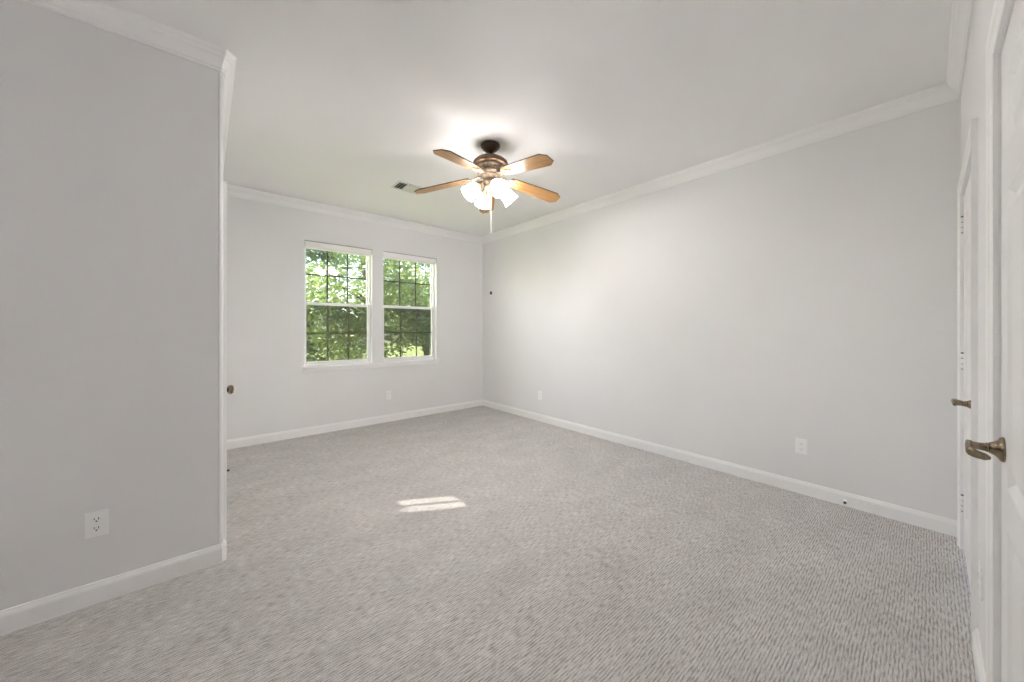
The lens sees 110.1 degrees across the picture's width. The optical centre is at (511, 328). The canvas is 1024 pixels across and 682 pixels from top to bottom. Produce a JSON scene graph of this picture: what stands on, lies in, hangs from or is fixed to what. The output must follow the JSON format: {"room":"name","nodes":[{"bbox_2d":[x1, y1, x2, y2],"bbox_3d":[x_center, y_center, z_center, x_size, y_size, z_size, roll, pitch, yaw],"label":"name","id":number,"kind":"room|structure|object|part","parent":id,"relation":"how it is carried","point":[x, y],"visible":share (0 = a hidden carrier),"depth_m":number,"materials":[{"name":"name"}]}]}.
{"room":"empty bedroom","nodes":[
{"label":"empty bedroom","id":0,"kind":"room"},
{"bbox_2d":[0,0,222,609],"bbox_3d":[-1.992,-0.114,1.651,1.025,2.728,0.150,0,0,-41],"label":"wall","id":1,"kind":"structure","parent":0,"point":[111,144],"depth_m":1.65,"materials":[{"name":"paint"}]},
{"bbox_2d":[85,508,107,538],"bbox_3d":[-1.893,0.890,1.632,0.072,0.117,0.008,0,0,-41],"label":"wall outlet","id":2,"kind":"object","parent":1,"relation":"attached to","point":[96,522],"visible":1,"depth_m":1.63,"materials":[{"name":"white plastic"}]},
{"bbox_2d":[91,516,101,522],"bbox_3d":[-1.893,0.870,1.632,0.034,0.027,0.008,0,0,-41],"label":"receptacle","id":3,"kind":"object","parent":2,"relation":"attached to","point":[94,519],"depth_m":1.63,"materials":[{"name":"white plastic"}]},
{"bbox_2d":[91,525,101,531],"bbox_3d":[-1.893,0.910,1.632,0.034,0.027,0.008,0,0,-41],"label":"receptacle","id":4,"kind":"object","parent":2,"relation":"attached to","point":[94,528],"depth_m":1.63,"materials":[{"name":"white plastic"}]},
{"bbox_2d":[0,544,221,635],"bbox_3d":[-1.941,1.202,1.587,1.019,0.096,0.014,0,0,-41],"label":"baseboard","id":5,"kind":"structure","parent":1,"relation":"attached to","point":[33,612],"depth_m":1.64,"materials":[{"name":"white paint"}]},
{"bbox_2d":[23,0,225,71],"bbox_3d":[-1.921,-1.427,1.577,1.036,0.102,0.056,0,0,-41],"label":"crown molding","id":6,"kind":"structure","parent":1,"relation":"attached to","point":[102,14],"depth_m":1.70,"materials":[{"name":"white paint"}]},
{"bbox_2d":[221,542,226,561],"bbox_3d":[-1.556,1.202,1.928,0.014,0.096,0.028,0,0,4],"label":"baseboard","id":7,"kind":"structure","parent":1,"relation":"attached to","point":[224,546],"depth_m":1.93,"materials":[{"name":"white paint"}]},
{"bbox_2d":[221,49,235,73],"bbox_3d":[-1.535,-1.427,1.926,0.056,0.102,0.063,0,0,4],"label":"crown molding","id":8,"kind":"structure","parent":1,"relation":"attached to","point":[229,59],"depth_m":1.93,"materials":[{"name":"white paint"}]},
{"bbox_2d":[227,196,482,439],"bbox_3d":[-1.798,-0.114,4.788,3.655,2.728,0.150,0,0,-41],"label":"wall","id":9,"kind":"structure","parent":0,"point":[272,393],"depth_m":4.18,"materials":[{"name":"paint"}]},
{"bbox_2d":[304,245,369,366],"bbox_3d":[-2.186,-0.290,4.492,0.778,1.484,0.074,0,0,-41],"label":"window","id":10,"kind":"structure","parent":9,"relation":"in","point":[351,361],"depth_m":4.49,"materials":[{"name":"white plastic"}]},
{"bbox_2d":[306,251,365,303],"bbox_3d":[-2.197,-0.651,4.505,0.707,0.674,0.007,0,0,-41],"label":"grille","id":11,"kind":"object","parent":10,"relation":"attached to","point":[326,275],"depth_m":4.43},
{"bbox_3d":[-2.195,-0.643,4.503,0.741,0.723,0.026,0,0,-41],"label":"sash","id":12,"kind":"part","parent":10,"relation":"part of","materials":[{"name":"white plastic"}]},
{"bbox_2d":[306,306,366,360],"bbox_3d":[-2.177,0.058,4.482,0.707,0.679,0.007,0,0,-41],"label":"grille","id":13,"kind":"object","parent":10,"relation":"attached to","point":[347,332],"depth_m":4.55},
{"bbox_3d":[-2.175,0.056,4.480,0.741,0.743,0.026,0,0,-41],"label":"sash","id":14,"kind":"part","parent":10,"relation":"part of","materials":[{"name":"glass"}]},
{"bbox_2d":[304,240,371,256],"bbox_3d":[-2.134,-0.986,4.435,0.770,0.086,0.064,0,0,-41],"label":"window blind","id":15,"kind":"object","parent":10,"relation":"attached to","point":[308,244],"visible":1,"depth_m":4.39,"materials":[{"name":"white plastic"}]},
{"bbox_3d":[-2.141,-0.949,4.440,0.754,0.011,0.036,0,0,-41],"label":"rail","id":16,"kind":"part","parent":15,"relation":"part of","materials":[{"name":"white plastic"}]},
{"bbox_2d":[227,184,482,243],"bbox_3d":[-1.730,-1.427,4.710,3.355,0.102,0.056,0,0,-41],"label":"crown molding","id":17,"kind":"structure","parent":9,"relation":"attached to","point":[232,190],"depth_m":4.39,"materials":[{"name":"white paint"}]},
{"bbox_2d":[227,399,482,449],"bbox_3d":[-1.744,1.202,4.726,3.355,0.096,0.014,0,0,-41],"label":"baseboard","id":18,"kind":"structure","parent":9,"relation":"attached to","point":[289,434],"depth_m":4.41,"materials":[{"name":"white paint"}]},
{"bbox_2d":[302,361,438,372],"bbox_3d":[-1.752,0.496,4.718,1.770,0.038,0.016,0,0,-41],"label":"window sill","id":19,"kind":"structure","parent":9,"relation":"attached to","point":[430,362],"depth_m":4.61,"materials":[{"name":"white paint"}]},
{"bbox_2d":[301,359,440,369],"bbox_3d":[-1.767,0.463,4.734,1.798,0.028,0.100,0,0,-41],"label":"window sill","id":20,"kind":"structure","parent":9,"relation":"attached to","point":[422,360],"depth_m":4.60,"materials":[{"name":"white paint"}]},
{"bbox_2d":[386,391,390,399],"bbox_3d":[-1.659,0.895,4.804,0.072,0.117,0.008,0,0,-41],"label":"wall outlet","id":21,"kind":"object","parent":9,"relation":"attached to","point":[388,393],"visible":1,"depth_m":4.80,"materials":[{"name":"white plastic"}]},
{"bbox_2d":[383,260,433,361],"bbox_3d":[-1.479,-0.290,5.098,0.786,1.484,0.074,0,0,-41],"label":"window","id":22,"kind":"structure","parent":9,"relation":"in","point":[431,284],"depth_m":5.16,"materials":[{"name":"white plastic"}]},
{"bbox_2d":[383,260,429,306],"bbox_3d":[-1.490,-0.651,5.111,0.715,0.674,0.007,0,0,-41],"label":"grille","id":23,"kind":"object","parent":22,"relation":"attached to","point":[399,282],"depth_m":5.09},
{"bbox_2d":[384,308,430,356],"bbox_3d":[-1.470,0.058,5.088,0.715,0.679,0.007,0,0,-41],"label":"grille","id":24,"kind":"object","parent":22,"relation":"attached to","point":[400,332],"depth_m":5.14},
{"bbox_3d":[-1.469,0.056,5.086,0.749,0.743,0.026,0,0,-41],"label":"sash","id":25,"kind":"part","parent":22,"relation":"part of","materials":[{"name":"white plastic"}]},
{"bbox_2d":[383,251,436,264],"bbox_3d":[-1.427,-0.986,5.041,0.778,0.086,0.064,0,0,-41],"label":"window blind","id":26,"kind":"object","parent":22,"relation":"attached to","point":[387,255],"visible":0.92,"depth_m":5.00,"materials":[{"name":"white plastic"}]},
{"bbox_3d":[-1.434,-0.949,5.046,0.762,0.011,0.036,0,0,-41],"label":"rail","id":27,"kind":"part","parent":26,"relation":"part of","materials":[{"name":"white plastic"}]},
{"bbox_3d":[-1.488,-0.643,5.109,0.749,0.723,0.026,0,0,-41],"label":"sash","id":28,"kind":"part","parent":22,"relation":"part of","materials":[{"name":"white plastic"}]},
{"bbox_2d":[0,406,975,681],"bbox_3d":[-0.558,1.350,2.556,4.680,0.200,5.152,0,0,-41],"label":"floor","id":29,"kind":"structure","parent":0,"point":[479,543],"depth_m":1.77,"materials":[{"name":"carpet"}]},
{"bbox_2d":[105,0,951,235],"bbox_3d":[-0.558,-1.578,2.556,4.680,0.200,5.152,0,0,-41],"label":"ceiling","id":30,"kind":"structure","parent":0,"point":[338,103],"depth_m":2.17,"materials":[{"name":"paint"}]},
{"bbox_2d":[391,181,423,194],"bbox_3d":[-1.083,-1.467,3.755,0.305,0.022,0.210,0,0,-41],"label":"ceiling vent","id":31,"kind":"object","parent":30,"relation":"in","point":[399,185],"visible":0.8,"depth_m":3.72,"materials":[{"name":"white metal"}]},
{"bbox_2d":[414,140,559,294],"bbox_3d":[-0.140,-0.874,2.851,1.244,1.207,1.198,0,0,-41],"label":"ceiling fan","id":32,"kind":"object","parent":30,"relation":"hanging from","point":[490,167],"visible":1,"depth_m":2.81,"materials":[{"name":"brown wood"}]},
{"bbox_3d":[-0.574,-1.173,2.955,0.473,0.008,0.138,-9,8,10],"label":"blade","id":33,"kind":"part","parent":32,"relation":"part of","materials":[{"name":"brown wood"}]},
{"bbox_3d":[-0.371,-1.184,2.524,0.138,0.008,0.473,9,11,28],"label":"blade","id":34,"kind":"part","parent":32,"relation":"part of","materials":[{"name":"brown wood"}]},
{"bbox_3d":[-0.312,-1.087,2.817,0.132,0.106,0.132,48,-18,-17],"label":"lamp shade","id":35,"kind":"part","parent":32,"relation":"part of","materials":[{"name":"white glass"}]},
{"bbox_2d":[475,181,482,187],"bbox_3d":[-0.260,-1.144,2.841,0.062,0.068,0.062,48,-18,-17],"label":"socket","id":36,"kind":"object","parent":32,"relation":"attached to","point":[479,183],"depth_m":2.81,"materials":[{"name":"gold metal"}]},
{"bbox_3d":[-0.238,-1.087,3.020,0.132,0.106,0.132,0,45,-25],"label":"lamp shade","id":37,"kind":"part","parent":32,"relation":"part of","materials":[{"name":"white glass"}]},
{"bbox_2d":[482,188,488,195],"bbox_3d":[-0.214,-1.144,2.968,0.062,0.068,0.062,0,45,-25],"label":"socket","id":38,"kind":"object","parent":32,"relation":"attached to","point":[484,193],"depth_m":2.96,"materials":[{"name":"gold metal"}]},
{"bbox_3d":[-0.224,-1.173,3.285,0.138,0.008,0.473,-11,-7,-9],"label":"blade","id":39,"kind":"part","parent":32,"relation":"part of","materials":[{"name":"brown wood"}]},
{"bbox_3d":[-0.111,-1.093,2.748,0.052,0.077,0.052,0,-45,-25],"label":"bulb","id":40,"kind":"part","parent":32,"relation":"part of","materials":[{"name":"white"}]},
{"bbox_3d":[-0.109,-1.087,2.743,0.132,0.106,0.132,0,-45,-25],"label":"lamp shade","id":41,"kind":"part","parent":32,"relation":"part of","materials":[{"name":"white glass"}]},
{"bbox_3d":[-0.035,-1.087,2.946,0.132,0.106,0.132,-48,18,-17],"label":"lamp shade","id":42,"kind":"part","parent":32,"relation":"part of","materials":[{"name":"white glass"}]},
{"bbox_3d":[0.100,-1.177,2.579,0.138,0.008,0.473,16,-3,-43],"label":"blade","id":43,"kind":"part","parent":32,"relation":"part of","materials":[{"name":"brown wood"}]},
{"bbox_3d":[0.194,-1.173,3.057,0.473,0.008,0.138,9,-17,-25],"label":"blade","id":44,"kind":"part","parent":32,"relation":"part of","materials":[{"name":"brown wood"}]},
{"bbox_2d":[483,98,960,519],"bbox_3d":[1.210,-0.114,3.974,0.150,2.728,5.002,0,0,-41],"label":"wall","id":45,"kind":"structure","parent":0,"point":[735,315],"depth_m":2.86,"materials":[{"name":"paint"}]},
{"bbox_2d":[538,391,541,399],"bbox_3d":[0.374,0.902,4.826,0.008,0.117,0.072,0,0,-41],"label":"wall outlet","id":46,"kind":"object","parent":45,"relation":"attached to","point":[539,392],"visible":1,"depth_m":4.81,"materials":[{"name":"white plastic"}]},
{"bbox_2d":[483,400,956,536],"bbox_3d":[1.099,1.202,3.977,0.014,0.096,4.852,0,0,-41],"label":"baseboard","id":47,"kind":"structure","parent":45,"relation":"attached to","point":[921,519],"depth_m":2.85,"materials":[{"name":"white paint"}]},
{"bbox_2d":[482,82,959,243],"bbox_3d":[1.083,-1.427,3.964,0.056,0.102,4.852,0,0,-41],"label":"crown molding","id":48,"kind":"structure","parent":45,"relation":"attached to","point":[942,93],"depth_m":2.85,"materials":[{"name":"white paint"}]},
{"bbox_2d":[795,438,806,454],"bbox_3d":[2.189,0.892,2.710,0.008,0.117,0.072,0,0,-41],"label":"wall outlet","id":49,"kind":"object","parent":45,"relation":"attached to","point":[800,444],"visible":1,"depth_m":2.71,"materials":[{"name":"white plastic"}]},
{"bbox_2d":[961,0,1011,672],"bbox_3d":[1.013,-0.114,0.609,4.530,2.728,0.150,0,0,-41],"label":"wall","id":50,"kind":"structure","parent":0,"point":[973,95],"depth_m":1.29,"materials":[{"name":"paint"}]},
{"bbox_2d":[946,0,973,97],"bbox_3d":[1.002,-1.427,0.736,4.380,0.102,0.056,0,0,-41],"label":"crown molding","id":51,"kind":"structure","parent":50,"relation":"attached to","point":[961,10],"depth_m":1.77,"materials":[{"name":"white paint"}]},
{"bbox_2d":[951,172,970,590],"bbox_3d":[2.190,0.249,1.732,0.923,1.978,0.101,0,0,-41],"label":"door","id":52,"kind":"structure","parent":50,"relation":"in","point":[966,219],"depth_m":1.86,"materials":[{"name":"white paint"}]},
{"bbox_2d":[957,118,977,650],"bbox_3d":[2.237,0.219,1.671,1.056,2.062,0.166,0,0,-41],"label":"door frame","id":53,"kind":"structure","parent":50,"relation":"attached to","point":[971,149],"depth_m":1.39,"materials":[{"name":"white paint"}]},
{"bbox_2d":[972,628,985,681],"bbox_3d":[1.576,1.202,1.200,0.561,0.096,0.014,0,0,-41],"label":"baseboard","id":54,"kind":"structure","parent":50,"relation":"attached to","point":[979,667],"depth_m":1.28,"materials":[{"name":"white paint"}]},
{"bbox_2d":[965,0,1023,681],"bbox_3d":[1.002,0.249,0.713,0.802,1.978,0.101,0,0,-41],"label":"door","id":55,"kind":"structure","parent":50,"relation":"in","point":[1009,448],"depth_m":0.86,"materials":[{"name":"white paint"}]},
{"bbox_3d":[1.202,0.315,0.937,0.033,0.029,0.104,0,0,35],"label":"lever","id":56,"kind":"part","parent":55,"relation":"part of","materials":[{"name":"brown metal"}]},
{"bbox_3d":[1.262,0.313,0.932,0.064,0.064,0.024,0,0,-41],"label":"handle","id":57,"kind":"part","parent":55,"relation":"part of","materials":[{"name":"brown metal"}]},
{"bbox_2d":[986,0,1014,681],"bbox_3d":[1.052,0.219,0.655,0.944,2.062,0.166,0,0,-41],"label":"door frame","id":58,"kind":"structure","parent":50,"relation":"attached to","point":[1000,11],"depth_m":0.98,"materials":[{"name":"white paint"}]},
{"bbox_3d":[-2.352,-0.114,2.742,0.150,2.728,2.235,0,0,-41],"label":"wall","id":59,"kind":"structure","parent":0,"visible":0},
{"bbox_2d":[223,181,226,544],"bbox_3d":[-1.860,0.219,2.297,0.017,2.062,0.850,0,0,-41],"label":"door frame","id":60,"kind":"structure","parent":59,"relation":"attached to","point":[224,182],"depth_m":1.98,"materials":[{"name":"white paint"}]},
{"bbox_2d":[223,58,236,169],"bbox_3d":[-2.263,-1.427,2.797,0.056,0.102,2.266,0,0,-41],"label":"crown molding","id":61,"kind":"structure","parent":59,"relation":"attached to","point":[228,77],"depth_m":2.23,"materials":[{"name":"white paint"}]},
{"bbox_2d":[227,385,233,393],"bbox_3d":[-1.863,0.249,2.295,0.098,1.978,0.708,0,0,-41],"label":"door","id":62,"kind":"structure","parent":59,"relation":"in","point":[230,389],"depth_m":2.09,"materials":[{"name":"white paint"}]},
{"label":"outside","id":63,"kind":"structure","parent":0,"visible":0},
{"bbox_2d":[307,341,430,361],"bbox_3d":[-9.808,1.850,22.959,65.000,0.300,42.375,0,0,-41],"label":"ground","id":64,"kind":"structure","parent":63,"point":[413,352],"depth_m":25.36,"materials":[{"name":"green plant"}]},
{"bbox_2d":[306,249,346,361],"bbox_3d":[-7.003,-1.694,11.280,3.353,6.821,3.196,0,0,4],"label":"tree","id":65,"kind":"object","parent":64,"relation":"on","point":[334,259],"visible":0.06,"depth_m":11.51,"materials":[{"name":"green plant"}]},
{"bbox_2d":[306,252,430,359],"bbox_3d":[-2.958,-1.124,7.809,3.322,5.661,3.258,0,0,-41],"label":"tree","id":66,"kind":"object","parent":64,"relation":"on","point":[337,319],"visible":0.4,"depth_m":7.22,"materials":[{"name":"green plant"}]},
{"bbox_2d":[306,248,430,361],"bbox_3d":[-5.644,-2.356,17.052,22.079,8.861,2.765,0,0,-41],"label":"hedge","id":67,"kind":"object","parent":64,"relation":"on","point":[317,357],"visible":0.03,"depth_m":15.09,"materials":[{"name":"green plant"}]},
{"bbox_2d":[386,261,430,355],"bbox_3d":[-2.922,-1.295,12.115,3.275,6.010,3.511,0,0,10],"label":"tree","id":68,"kind":"object","parent":64,"relation":"on","point":[426,352],"visible":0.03,"depth_m":11.46,"materials":[{"name":"green plant"}]}
]}

